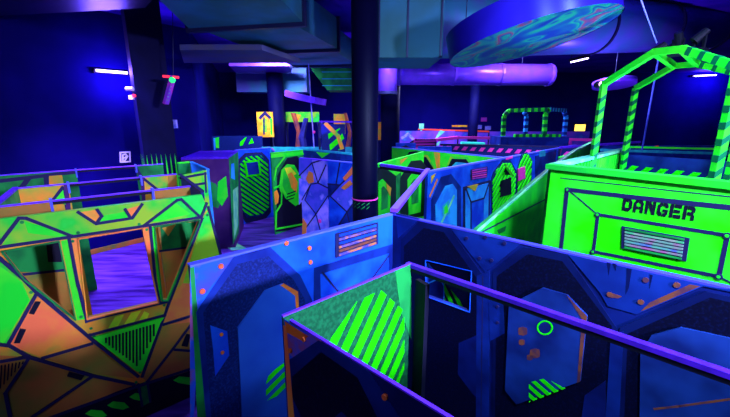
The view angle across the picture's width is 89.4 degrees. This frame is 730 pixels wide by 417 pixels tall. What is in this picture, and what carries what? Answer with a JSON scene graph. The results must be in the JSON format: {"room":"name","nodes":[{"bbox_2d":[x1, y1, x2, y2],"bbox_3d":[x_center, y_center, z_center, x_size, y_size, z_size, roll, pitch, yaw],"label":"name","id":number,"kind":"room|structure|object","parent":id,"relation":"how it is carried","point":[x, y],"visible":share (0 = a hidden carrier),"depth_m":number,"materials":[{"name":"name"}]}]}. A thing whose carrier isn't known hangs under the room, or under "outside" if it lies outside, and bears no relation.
{"room":"laser tag arena","nodes":[
{"label":"laser tag arena","id":0,"kind":"room"},
{"bbox_2d":[0,11,200,249],"bbox_3d":[-8.757,-0.872,5.171,0.200,5.500,13.718,9,16,34],"label":"wall","id":1,"kind":"structure","parent":0,"point":[57,114],"depth_m":8.17,"materials":[{"name":"blue paint"}]},
{"bbox_2d":[0,0,151,15],"bbox_3d":[-4.591,-3.402,5.543,4.419,0.350,1.606,2,14,9],"label":"ceiling","id":2,"kind":"structure","parent":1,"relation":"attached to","point":[7,7],"depth_m":6.10,"materials":[{"name":"purple paint"}]},
{"bbox_2d":[92,68,128,74],"bbox_3d":[-5.867,-3.157,8.529,0.145,0.100,0.717,9,16,34],"label":"lamp","id":3,"kind":"object","parent":1,"relation":"attached to","point":[94,70],"visible":1,"depth_m":8.45,"materials":[{"name":"white"}]},
{"bbox_2d":[90,237,143,254],"bbox_3d":[-8.665,1.759,5.732,0.020,0.119,13.618,9,16,34],"label":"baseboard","id":4,"kind":"structure","parent":1,"relation":"attached to","point":[139,240],"depth_m":9.18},
{"bbox_2d":[119,151,130,162],"bbox_3d":[-5.897,-1.264,9.071,0.027,0.270,0.269,9,16,34],"label":"wall sign","id":5,"kind":"object","parent":1,"relation":"attached to","point":[124,157],"visible":1,"depth_m":9.06,"materials":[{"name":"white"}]},
{"bbox_2d":[88,217,301,416],"bbox_3d":[4.000,0.863,9.971,36.000,0.100,29.000,0,13,0],"label":"floor","id":6,"kind":"structure","parent":0,"point":[123,277],"depth_m":7.69,"materials":[{"name":"purple carpet"}]},
{"bbox_2d":[0,187,20,252],"bbox_3d":[-3.992,0.985,4.324,0.052,2.280,1.594,-9,16,-34],"label":"panel","id":7,"kind":"object","parent":6,"relation":"on","point":[11,196],"visible":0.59,"depth_m":4.35,"materials":[{"name":"purple laminate"}]},
{"bbox_2d":[0,163,163,291],"bbox_3d":[-5.204,0.440,6.599,3.162,2.285,0.067,-12,18,-41],"label":"panel","id":8,"kind":"object","parent":6,"relation":"on","point":[7,181],"visible":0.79,"depth_m":6.49,"materials":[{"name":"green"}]},
{"bbox_2d":[18,173,176,315],"bbox_3d":[-3.760,0.675,5.614,1.906,2.285,0.067,-12,18,-42],"label":"panel","id":9,"kind":"object","parent":6,"relation":"on","point":[54,191],"visible":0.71,"depth_m":5.32,"materials":[{"name":"orange"}]},
{"bbox_2d":[0,185,195,315],"bbox_3d":[-3.297,0.986,4.306,2.641,2.285,0.067,-11,17,-39],"label":"panel","id":10,"kind":"object","parent":6,"relation":"on","point":[42,266],"visible":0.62,"depth_m":4.12,"materials":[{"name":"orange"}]},
{"bbox_2d":[0,194,221,416],"bbox_3d":[-2.658,1.239,3.499,2.885,2.502,0.089,-11,17,-39],"label":"panel","id":11,"kind":"object","parent":6,"relation":"on","point":[132,361],"visible":0.94,"depth_m":3.51,"materials":[{"name":"green paint"}]},
{"bbox_2d":[120,0,178,186],"bbox_3d":[-4.498,-1.536,7.958,0.624,5.500,0.564,-10,17,-36],"label":"column","id":12,"kind":"structure","parent":6,"relation":"on","point":[142,27],"depth_m":7.49,"materials":[{"name":"paint"}]},
{"bbox_2d":[125,87,135,99],"bbox_3d":[-4.709,-2.307,7.410,0.171,0.240,0.562,-8,16,-31],"label":"spotlight","id":13,"kind":"object","parent":12,"relation":"attached to","point":[131,97],"visible":0.93,"depth_m":7.24,"materials":[{"name":"white plastic"}]},
{"bbox_2d":[173,120,177,127],"bbox_3d":[-4.148,-1.840,8.032,0.100,0.180,0.080,0,13,0],"label":"junction box","id":14,"kind":"object","parent":12,"relation":"attached to","point":[175,123],"visible":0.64,"depth_m":8.00,"materials":[{"name":"plastic"}]},
{"bbox_2d":[177,161,190,174],"bbox_3d":[-3.706,0.157,7.801,0.052,2.280,0.254,8,16,30],"label":"panel","id":15,"kind":"object","parent":6,"relation":"on","point":[183,167],"visible":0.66,"depth_m":7.54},
{"bbox_2d":[178,174,204,221],"bbox_3d":[-2.485,0.716,5.474,0.052,2.270,1.791,-9,16,-33],"label":"panel","id":16,"kind":"object","parent":6,"relation":"on","point":[194,189],"visible":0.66,"depth_m":5.00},
{"bbox_2d":[178,170,209,205],"bbox_3d":[-2.809,0.527,6.267,0.052,2.270,0.689,3,14,11],"label":"panel","id":17,"kind":"object","parent":6,"relation":"on","point":[199,178],"visible":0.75,"depth_m":6.20,"materials":[{"name":"green"}]},
{"bbox_2d":[190,161,214,224],"bbox_3d":[-3.163,0.277,7.294,0.052,2.280,1.450,-9,16,-34],"label":"panel","id":18,"kind":"object","parent":6,"relation":"on","point":[195,167],"visible":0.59,"depth_m":6.63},
{"bbox_2d":[181,150,243,248],"bbox_3d":[-3.906,-0.277,9.641,1.028,2.270,2.348,-3,14,-12],"label":"partition","id":19,"kind":"object","parent":6,"relation":"on","point":[223,166],"visible":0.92,"depth_m":9.02,"materials":[{"name":"paint"}]},
{"bbox_2d":[228,243,245,249],"bbox_3d":[-3.296,0.963,9.303,0.331,0.010,0.722,-12,18,-42],"label":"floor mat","id":20,"kind":"object","parent":6,"relation":"on","point":[238,246],"visible":0.5,"depth_m":9.23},
{"bbox_2d":[212,136,262,150],"bbox_3d":[-4.164,-1.089,12.311,1.640,2.613,0.063,0,13,0],"label":"panel","id":21,"kind":"object","parent":6,"relation":"on","point":[219,143],"visible":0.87,"depth_m":12.03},
{"bbox_2d":[237,147,273,223],"bbox_3d":[-3.414,-0.690,11.518,0.091,2.339,1.324,10,17,36],"label":"panel","id":22,"kind":"object","parent":6,"relation":"on","point":[254,163],"visible":0.88,"depth_m":11.49,"materials":[{"name":"blue paint"}]},
{"bbox_2d":[256,111,273,146],"bbox_3d":[-3.429,-1.663,12.997,0.551,3.412,0.064,0,13,0],"label":"mural panel","id":23,"kind":"object","parent":6,"relation":"on","point":[265,124],"visible":0.7,"depth_m":12.68,"materials":[{"name":"yellow wood"}]},
{"bbox_2d":[266,72,285,146],"bbox_3d":[-3.251,-2.904,13.700,0.580,5.500,0.580,0,13,0],"label":"column","id":24,"kind":"structure","parent":6,"relation":"on","point":[275,93],"depth_m":13.28,"materials":[{"name":"paint"}]},
{"bbox_2d":[229,63,291,72],"bbox_3d":[-3.417,-4.687,12.294,2.360,0.120,1.734,0,13,0],"label":"ceiling panel","id":25,"kind":"object","parent":24,"relation":"attached to","point":[236,67],"visible":0.71,"depth_m":11.79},
{"bbox_2d":[270,150,303,233],"bbox_3d":[-2.164,-0.457,10.556,0.076,2.348,1.256,9,16,33],"label":"panel","id":26,"kind":"object","parent":6,"relation":"on","point":[287,210],"visible":0.95,"depth_m":10.42,"materials":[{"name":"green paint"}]},
{"bbox_2d":[285,122,289,146],"bbox_3d":[-3.178,-2.147,15.312,0.438,3.281,0.291,0,13,0],"label":"post","id":27,"kind":"object","parent":6,"relation":"on","point":[286,122],"visible":0.11,"depth_m":15.01,"materials":[{"name":"paint"}]},
{"bbox_2d":[187,213,392,416],"bbox_3d":[-0.398,1.394,3.104,2.023,2.477,0.068,-12,18,-42],"label":"panel","id":28,"kind":"object","parent":6,"relation":"on","point":[238,299],"visible":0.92,"depth_m":2.60,"materials":[{"name":"blue"}]},
{"bbox_2d":[335,222,377,257],"bbox_3d":[-0.061,0.262,3.134,0.487,0.204,0.023,-12,18,-42],"label":"vent grille","id":29,"kind":"object","parent":28,"relation":"attached to","point":[351,240],"depth_m":3.11,"materials":[{"name":"orange"}]},
{"bbox_2d":[291,113,299,146],"bbox_3d":[-2.424,-1.748,13.461,0.589,3.362,0.420,0,13,0],"label":"rock spire","id":30,"kind":"object","parent":6,"relation":"on","point":[294,117],"visible":0.3,"depth_m":13.13,"materials":[{"name":"orange paint"}]},
{"bbox_2d":[286,112,318,146],"bbox_3d":[-2.386,-2.014,14.456,1.273,3.418,0.063,0,13,0],"label":"mural panel","id":31,"kind":"object","parent":6,"relation":"on","point":[300,115],"visible":0.56,"depth_m":14.08,"materials":[{"name":"green wood"}]},
{"bbox_2d":[298,118,307,146],"bbox_3d":[-1.991,-1.451,12.599,0.519,3.184,0.343,0,13,0],"label":"rock spire","id":32,"kind":"object","parent":6,"relation":"on","point":[302,136],"visible":0.3,"depth_m":12.28,"materials":[{"name":"paint"}]},
{"bbox_2d":[262,147,351,152],"bbox_3d":[-1.871,-0.878,12.157,2.906,2.274,0.060,0,13,0],"label":"panel","id":33,"kind":"object","parent":6,"relation":"on","point":[277,149],"visible":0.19,"depth_m":11.88,"materials":[{"name":"teal paint"}]},
{"bbox_2d":[299,157,328,233],"bbox_3d":[-1.180,-0.019,8.541,0.987,2.278,0.058,10,17,37],"label":"panel","id":34,"kind":"object","parent":6,"relation":"on","point":[313,186],"visible":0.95,"depth_m":8.43,"materials":[{"name":"purple"}]},
{"bbox_2d":[303,148,351,161],"bbox_3d":[-1.071,-0.481,10.435,0.052,2.300,2.229,-12,18,-41],"label":"panel","id":35,"kind":"object","parent":6,"relation":"on","point":[308,153],"visible":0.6,"depth_m":10.13,"materials":[{"name":"teal paint"}]},
{"bbox_2d":[321,122,344,151],"bbox_3d":[-0.994,-1.218,11.869,0.740,3.069,0.063,0,13,0],"label":"panel","id":36,"kind":"object","parent":6,"relation":"on","point":[333,135],"visible":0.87,"depth_m":11.60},
{"bbox_2d":[318,121,351,149],"bbox_3d":[-0.865,-1.156,11.546,1.122,3.098,0.060,0,13,0],"label":"rail","id":37,"kind":"object","parent":6,"relation":"on","point":[319,121],"visible":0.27,"depth_m":11.18,"materials":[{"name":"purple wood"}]},
{"bbox_2d":[334,114,344,123],"bbox_3d":[-0.978,-1.978,14.465,0.433,3.344,0.060,0,13,0],"label":"mural panel","id":38,"kind":"object","parent":6,"relation":"on","point":[337,117],"visible":0.12,"depth_m":14.09,"materials":[{"name":"orange metal"}]},
{"bbox_2d":[327,160,352,227],"bbox_3d":[-0.469,0.118,7.981,0.892,2.272,0.052,11,17,39],"label":"panel","id":39,"kind":"object","parent":6,"relation":"on","point":[340,200],"visible":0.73,"depth_m":7.90,"materials":[{"name":"blue"}]},
{"bbox_2d":[281,263,410,416],"bbox_3d":[-0.037,1.499,2.217,0.922,2.256,0.016,-13,18,-43],"label":"panel","id":40,"kind":"object","parent":6,"relation":"on","point":[370,319],"visible":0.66,"depth_m":2.07,"materials":[{"name":"green paint"},{"name":"fluorescent green paint"}]},
{"bbox_2d":[405,262,729,385],"bbox_3d":[0.778,0.474,1.775,0.034,0.044,1.476,-13,19,-43],"label":"trim","id":41,"kind":"structure","parent":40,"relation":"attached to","point":[689,363],"depth_m":1.57,"materials":[{"name":"purple laminate"}]},
{"bbox_2d":[344,113,350,146],"bbox_3d":[-0.648,-1.869,13.947,0.493,3.371,0.305,0,13,0],"label":"rock spire","id":42,"kind":"object","parent":6,"relation":"on","point":[348,143],"visible":0.28,"depth_m":13.68,"materials":[{"name":"orange paint"}]},
{"bbox_2d":[351,0,378,221],"bbox_3d":[0.000,-0.818,4.945,0.362,5.500,0.362,0,13,0],"label":"column","id":43,"kind":"structure","parent":6,"relation":"on","point":[364,13],"depth_m":4.69,"materials":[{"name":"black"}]},
{"bbox_2d":[283,319,453,416],"bbox_3d":[0.064,1.668,1.507,1.174,2.256,0.025,12,18,42],"label":"panel","id":44,"kind":"object","parent":6,"relation":"on","point":[323,379],"visible":1,"depth_m":1.44,"materials":[{"name":"purple"}]},
{"bbox_2d":[378,122,380,162],"bbox_3d":[0.581,-1.466,12.943,0.267,3.053,0.060,0,13,0],"label":"mural panel","id":45,"kind":"object","parent":6,"relation":"on","point":[379,123],"visible":0.26,"depth_m":12.69,"materials":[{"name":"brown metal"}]},
{"bbox_2d":[380,86,399,162],"bbox_3d":[0.855,-2.672,12.727,0.647,5.500,0.647,0,13,0],"label":"column","id":46,"kind":"structure","parent":6,"relation":"on","point":[390,104],"depth_m":12.42,"materials":[{"name":"paint"}]},
{"bbox_2d":[377,151,427,217],"bbox_3d":[1.103,-0.197,9.285,0.076,2.280,4.345,6,15,24],"label":"panel","id":47,"kind":"object","parent":6,"relation":"on","point":[392,185],"visible":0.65,"depth_m":8.61,"materials":[{"name":"green paint"},{"name":"deep blue paint"},{"name":"purple paint"}]},
{"bbox_2d":[380,164,423,174],"bbox_3d":[0.657,-0.731,6.844,0.050,0.100,1.309,-10,17,-36],"label":"rail","id":48,"kind":"object","parent":47,"relation":"attached to","point":[416,171],"visible":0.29,"depth_m":6.78,"materials":[{"name":"purple wood"}]},
{"bbox_2d":[396,143,415,148],"bbox_3d":[1.370,-1.042,12.631,0.668,2.372,0.062,0,13,0],"label":"panel","id":49,"kind":"object","parent":6,"relation":"on","point":[405,145],"visible":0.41,"depth_m":12.35,"materials":[{"name":"blue"}]},
{"bbox_2d":[412,278,429,398],"bbox_3d":[0.348,1.490,2.485,0.030,2.150,0.100,-7,15,-29],"label":"panel","id":50,"kind":"object","parent":6,"relation":"on","point":[421,308],"visible":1,"depth_m":2.30,"materials":[{"name":"black paint"}]},
{"bbox_2d":[414,139,435,148],"bbox_3d":[2.400,-1.627,15.061,0.880,2.384,0.063,0,13,0],"label":"panel","id":51,"kind":"object","parent":6,"relation":"on","point":[419,142],"visible":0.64,"depth_m":14.79,"materials":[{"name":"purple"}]},
{"bbox_2d":[400,130,454,145],"bbox_3d":[2.819,-2.233,16.973,2.481,2.678,0.063,0,13,0],"label":"panel","id":52,"kind":"object","parent":6,"relation":"on","point":[405,136],"visible":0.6,"depth_m":16.69,"materials":[{"name":"paint"}]},
{"bbox_2d":[418,146,451,151],"bbox_3d":[2.400,-1.045,12.940,1.166,2.236,0.060,0,13,0],"label":"panel","id":53,"kind":"object","parent":6,"relation":"on","point":[436,148],"visible":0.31,"depth_m":12.67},
{"bbox_2d":[435,136,458,145],"bbox_3d":[3.341,-1.725,15.266,1.174,2.481,0.120,-7,15,-26],"label":"rail","id":54,"kind":"object","parent":6,"relation":"on","point":[452,137],"visible":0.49,"depth_m":14.92,"materials":[{"name":"pink"}]},
{"bbox_2d":[392,147,513,218],"bbox_3d":[2.138,-0.456,10.373,0.052,2.280,4.593,-8,16,-32],"label":"panel","id":55,"kind":"object","parent":6,"relation":"on","point":[433,159],"visible":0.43,"depth_m":10.14,"materials":[{"name":"green"}]},
{"bbox_2d":[417,128,489,143],"bbox_3d":[4.226,-2.486,17.911,3.455,2.736,0.070,0,13,0],"label":"rail","id":56,"kind":"object","parent":6,"relation":"on","point":[418,128],"visible":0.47,"depth_m":17.58,"materials":[{"name":"red"}]},
{"bbox_2d":[451,125,467,129],"bbox_3d":[4.624,-2.674,18.381,0.794,2.883,0.080,0,13,0],"label":"rail","id":57,"kind":"object","parent":6,"relation":"on","point":[452,125],"visible":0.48,"depth_m":18.02,"materials":[{"name":"orange metal"}]},
{"bbox_2d":[407,215,523,307],"bbox_3d":[1.185,1.084,5.051,1.900,1.750,0.044,13,18,42],"label":"panel","id":58,"kind":"object","parent":6,"relation":"on","point":[437,289],"visible":0.13,"depth_m":5.14,"materials":[{"name":"blue paint"}]},
{"bbox_2d":[460,142,484,143],"bbox_3d":[4.028,-1.361,14.068,0.924,2.328,0.220,0,13,0],"label":"rail","id":59,"kind":"object","parent":6,"relation":"on","point":[460,142],"visible":0.08,"depth_m":13.70,"materials":[{"name":"teal"}]},
{"bbox_2d":[467,85,480,141],"bbox_3d":[4.860,-3.599,16.618,0.423,5.500,0.423,0,13,0],"label":"column","id":60,"kind":"structure","parent":6,"relation":"on","point":[475,89],"depth_m":16.29,"materials":[{"name":"paint"}]},
{"bbox_2d":[424,145,572,228],"bbox_3d":[4.237,-0.346,9.832,0.090,2.317,9.500,12,18,41],"label":"panel","id":61,"kind":"object","parent":6,"relation":"on","point":[463,195],"visible":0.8,"depth_m":7.62,"materials":[{"name":"teal paint"}]},
{"bbox_2d":[390,168,429,211],"bbox_3d":[0.682,-0.331,4.926,0.070,0.035,3.118,4,14,15],"label":"diagonal rail","id":62,"kind":"object","parent":61,"relation":"attached to","point":[397,206],"visible":0.93,"depth_m":4.22,"materials":[{"name":"purple"}]},
{"bbox_2d":[470,167,486,179],"bbox_3d":[2.345,-0.714,7.572,0.023,0.245,0.767,12,18,41],"label":"vent grille","id":63,"kind":"object","parent":61,"relation":"attached to","point":[476,173],"depth_m":7.53,"materials":[{"name":"purple"}]},
{"bbox_2d":[440,143,577,156],"bbox_3d":[4.972,-0.975,12.484,4.932,2.311,0.072,5,14,20],"label":"panel","id":64,"kind":"object","parent":6,"relation":"on","point":[479,149],"visible":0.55,"depth_m":12.40,"materials":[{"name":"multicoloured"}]},
{"bbox_2d":[454,131,589,144],"bbox_3d":[7.524,-2.424,17.956,6.449,2.593,0.063,0,13,0],"label":"panel","id":65,"kind":"object","parent":6,"relation":"on","point":[571,134],"visible":0.06,"depth_m":17.66,"materials":[{"name":"paint"}]},
{"bbox_2d":[457,136,600,142],"bbox_3d":[6.465,-1.662,15.024,5.404,2.471,0.100,3,14,10],"label":"rail","id":66,"kind":"object","parent":6,"relation":"on","point":[460,137],"visible":0.32,"depth_m":14.99,"materials":[{"name":"pink"}]},
{"bbox_2d":[490,108,568,145],"bbox_3d":[6.497,-2.079,14.411,2.927,3.565,1.200,0,13,0],"label":"frame","id":67,"kind":"object","parent":6,"relation":"on","point":[543,139],"visible":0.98,"depth_m":13.69,"materials":[{"name":"green metal"}]},
{"bbox_2d":[473,142,599,243],"bbox_3d":[4.273,0.007,7.671,0.062,2.631,9.965,11,17,38],"label":"panel","id":68,"kind":"object","parent":6,"relation":"on","point":[520,217],"visible":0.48,"depth_m":5.08,"materials":[{"name":"green"}]},
{"bbox_2d":[392,213,729,416],"bbox_3d":[1.403,1.397,2.623,3.148,2.326,0.070,13,18,42],"label":"panel","id":69,"kind":"object","parent":6,"relation":"on","point":[486,357],"visible":0.96,"depth_m":2.54,"materials":[{"name":"blue"}]},
{"bbox_2d":[557,141,640,160],"bbox_3d":[7.282,-0.847,11.620,3.282,2.462,0.060,-4,14,-18],"label":"rail","id":70,"kind":"object","parent":6,"relation":"on","point":[632,142],"visible":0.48,"depth_m":11.33,"materials":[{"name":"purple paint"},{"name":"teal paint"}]},
{"bbox_2d":[540,45,729,284],"bbox_3d":[3.427,0.302,3.986,3.286,3.766,2.669,-9,16,-32],"label":"barrier","id":71,"kind":"object","parent":6,"relation":"on","point":[668,214],"visible":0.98,"depth_m":3.00,"materials":[{"name":"green"}]},
{"bbox_2d":[594,80,602,87],"bbox_3d":[2.693,-1.418,4.209,0.080,0.080,0.145,0,13,0],"label":"spotlight","id":72,"kind":"object","parent":71,"relation":"attached to","point":[597,83],"visible":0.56,"depth_m":4.22,"materials":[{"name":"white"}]},
{"bbox_2d":[640,0,656,42],"bbox_3d":[2.561,-1.740,3.350,0.462,0.409,0.012,-7,15,-26],"label":"cable","id":73,"kind":"object","parent":71,"relation":"attached to","point":[640,0],"visible":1,"depth_m":3.37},
{"bbox_2d":[641,60,658,149],"bbox_3d":[7.076,-2.754,9.110,0.063,2.595,0.035,0,13,0],"label":"cable","id":74,"kind":"object","parent":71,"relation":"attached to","point":[657,60],"visible":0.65,"depth_m":9.16,"materials":[{"name":"blue plastic"}]},
{"bbox_2d":[621,226,689,260],"bbox_3d":[2.211,0.268,2.842,0.023,0.197,0.440,-9,16,-32],"label":"vent grille","id":75,"kind":"object","parent":71,"relation":"attached to","point":[650,242],"depth_m":2.82,"materials":[{"name":"white"}]},
{"bbox_2d":[649,28,709,58],"bbox_3d":[3.197,-1.685,3.766,0.160,0.235,0.477,-9,16,-32],"label":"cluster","id":76,"kind":"object","parent":71,"relation":"on","point":[679,39],"visible":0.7,"depth_m":3.68,"materials":[{"name":"black metal"}]},
{"bbox_2d":[600,145,729,160],"bbox_3d":[9.693,-0.808,11.659,4.934,2.369,0.063,0,13,0],"label":"panel","id":77,"kind":"object","parent":6,"relation":"on","point":[677,153],"visible":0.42,"depth_m":11.40,"materials":[{"name":"blue paint"}]},
{"bbox_2d":[630,146,729,149],"bbox_3d":[8.736,-0.470,10.168,2.911,2.402,0.056,5,14,20],"label":"rail","id":78,"kind":"object","parent":6,"relation":"on","point":[630,146],"visible":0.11,"depth_m":10.00,"materials":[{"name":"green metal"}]},
{"bbox_2d":[189,34,223,150],"bbox_3d":[-6.221,-3.222,15.034,0.200,5.500,9.602,-4,14,-16],"label":"wall","id":79,"kind":"structure","parent":0,"point":[206,76],"depth_m":13.04,"materials":[{"name":"blue paint"}]},
{"bbox_2d":[284,90,326,105],"bbox_3d":[-1.750,-3.188,10.598,1.566,0.475,0.222,8,16,31],"label":"channel","id":80,"kind":"object","parent":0,"point":[293,95],"visible":1,"depth_m":10.45,"materials":[{"name":"metal"}]},
{"bbox_2d":[100,0,729,71],"bbox_3d":[4.000,-4.585,8.674,36.000,0.100,29.000,0,13,0],"label":"ceiling","id":81,"kind":"structure","parent":0,"point":[604,62],"depth_m":13.77,"materials":[{"name":"black paint"}]},
{"bbox_2d":[163,12,178,104],"bbox_3d":[-3.562,-2.978,6.682,0.411,2.106,0.160,0,13,0],"label":"hanging lightbox","id":82,"kind":"object","parent":81,"relation":"hanging from","point":[172,78],"visible":1,"depth_m":6.80,"materials":[{"name":"paint"}]},
{"bbox_2d":[160,0,306,33],"bbox_3d":[-1.895,-2.745,4.511,2.022,0.470,3.097,0,13,0],"label":"air duct","id":83,"kind":"object","parent":81,"relation":"hanging from","point":[198,16],"visible":1,"depth_m":5.23,"materials":[{"name":"metal"}]},
{"bbox_2d":[179,44,299,62],"bbox_3d":[-2.898,-3.286,7.882,2.733,0.100,1.646,0,13,0],"label":"air duct","id":84,"kind":"object","parent":81,"relation":"hanging from","point":[191,53],"visible":1,"depth_m":7.58,"materials":[{"name":"grey metal"}]},
{"bbox_2d":[211,0,340,53],"bbox_3d":[-1.698,-3.533,7.129,2.003,0.690,2.029,3,14,11],"label":"air duct","id":85,"kind":"object","parent":84,"relation":"on","point":[322,33],"visible":0.54,"depth_m":7.07,"materials":[{"name":"metal"}]},
{"bbox_2d":[236,68,309,93],"bbox_3d":[-3.520,-5.155,14.192,2.645,1.348,0.800,0,13,0],"label":"box","id":86,"kind":"object","parent":81,"relation":"hanging from","point":[297,81],"visible":0.43,"depth_m":13.88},
{"bbox_2d":[287,31,350,67],"bbox_3d":[-1.331,-4.151,9.614,1.968,0.640,2.071,2,14,9],"label":"air duct","id":87,"kind":"object","parent":81,"relation":"hanging from","point":[343,58],"visible":0.32,"depth_m":9.62,"materials":[{"name":"metal"}]},
{"bbox_2d":[308,64,314,147],"bbox_3d":[-1.552,-3.135,10.561,0.131,2.778,0.031,0,13,0],"label":"cable","id":88,"kind":"object","parent":87,"relation":"hanging from","point":[308,64],"visible":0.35,"depth_m":10.61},
{"bbox_2d":[311,67,351,91],"bbox_3d":[-0.638,-4.512,11.767,2.078,1.476,1.015,0,13,0],"label":"box","id":89,"kind":"object","parent":81,"relation":"hanging from","point":[332,79],"visible":0.54,"depth_m":11.37,"materials":[{"name":"teal paint"}]},
{"bbox_2d":[378,69,397,94],"bbox_3d":[0.525,-3.543,8.408,0.470,1.804,0.470,0,13,0],"label":"duct","id":90,"kind":"object","parent":81,"relation":"hanging from","point":[387,78],"visible":0.55,"depth_m":8.38,"materials":[{"name":"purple metal"}]},
{"bbox_2d":[397,57,556,85],"bbox_3d":[2.878,-3.958,9.543,4.189,1.523,0.570,-1,13,-5],"label":"spiral duct","id":91,"kind":"object","parent":81,"relation":"hanging from","point":[499,74],"visible":0.77,"depth_m":9.46,"materials":[{"name":"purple metal"}]},
{"bbox_2d":[446,0,624,67],"bbox_3d":[1.830,-2.537,4.037,1.793,1.736,1.795,0,13,0],"label":"disc","id":92,"kind":"object","parent":81,"relation":"hanging from","point":[500,31],"visible":1,"depth_m":3.75,"materials":[{"name":"multicoloured swirl-printed panel"},{"name":"blue paint"}]},
{"bbox_2d":[379,0,729,68],"bbox_3d":[4.269,-3.513,7.048,9.483,1.885,1.420,-6,15,-24],"label":"duct","id":93,"kind":"object","parent":81,"relation":"hanging from","point":[412,33],"visible":0.5,"depth_m":6.74,"materials":[{"name":"metal"}]},
{"bbox_2d":[569,54,589,62],"bbox_3d":[6.543,-4.787,11.213,0.584,0.684,0.110,0,13,0],"label":"lamp","id":94,"kind":"object","parent":81,"relation":"hanging from","point":[583,57],"visible":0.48,"depth_m":11.22,"materials":[{"name":"white"}]},
{"bbox_2d":[219,72,729,146],"bbox_3d":[5.750,-4.318,19.634,26.500,5.500,0.200,0,13,0],"label":"wall","id":95,"kind":"structure","parent":0,"point":[685,109],"depth_m":19.31,"materials":[{"name":"blue paint"}]},
{"bbox_2d":[419,123,423,130],"bbox_3d":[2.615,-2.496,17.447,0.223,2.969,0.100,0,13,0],"label":"box","id":96,"kind":"object","parent":95,"relation":"attached to","point":[421,125],"visible":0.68,"depth_m":17.08,"materials":[{"name":"white plastic"}]},
{"bbox_2d":[573,124,585,130],"bbox_3d":[11.328,-4.264,19.482,0.634,0.435,0.120,0,13,0],"label":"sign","id":97,"kind":"object","parent":95,"relation":"attached to","point":[576,127],"visible":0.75,"depth_m":19.43,"materials":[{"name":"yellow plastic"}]},
{"bbox_2d":[592,77,607,90],"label":"dish","id":98,"kind":"object","parent":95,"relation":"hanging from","point":[593,88],"depth_m":8.67,"materials":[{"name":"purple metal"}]},
{"bbox_2d":[607,75,637,90],"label":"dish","id":99,"kind":"object","parent":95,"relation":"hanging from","point":[625,81],"depth_m":8.36,"materials":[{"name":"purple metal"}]},
{"bbox_2d":[691,74,716,76],"bbox_3d":[17.271,-6.766,18.786,1.244,0.144,0.145,0,13,0],"label":"lamp","id":100,"kind":"object","parent":95,"relation":"attached to","point":[707,74],"visible":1,"depth_m":18.74,"materials":[{"name":"white"}]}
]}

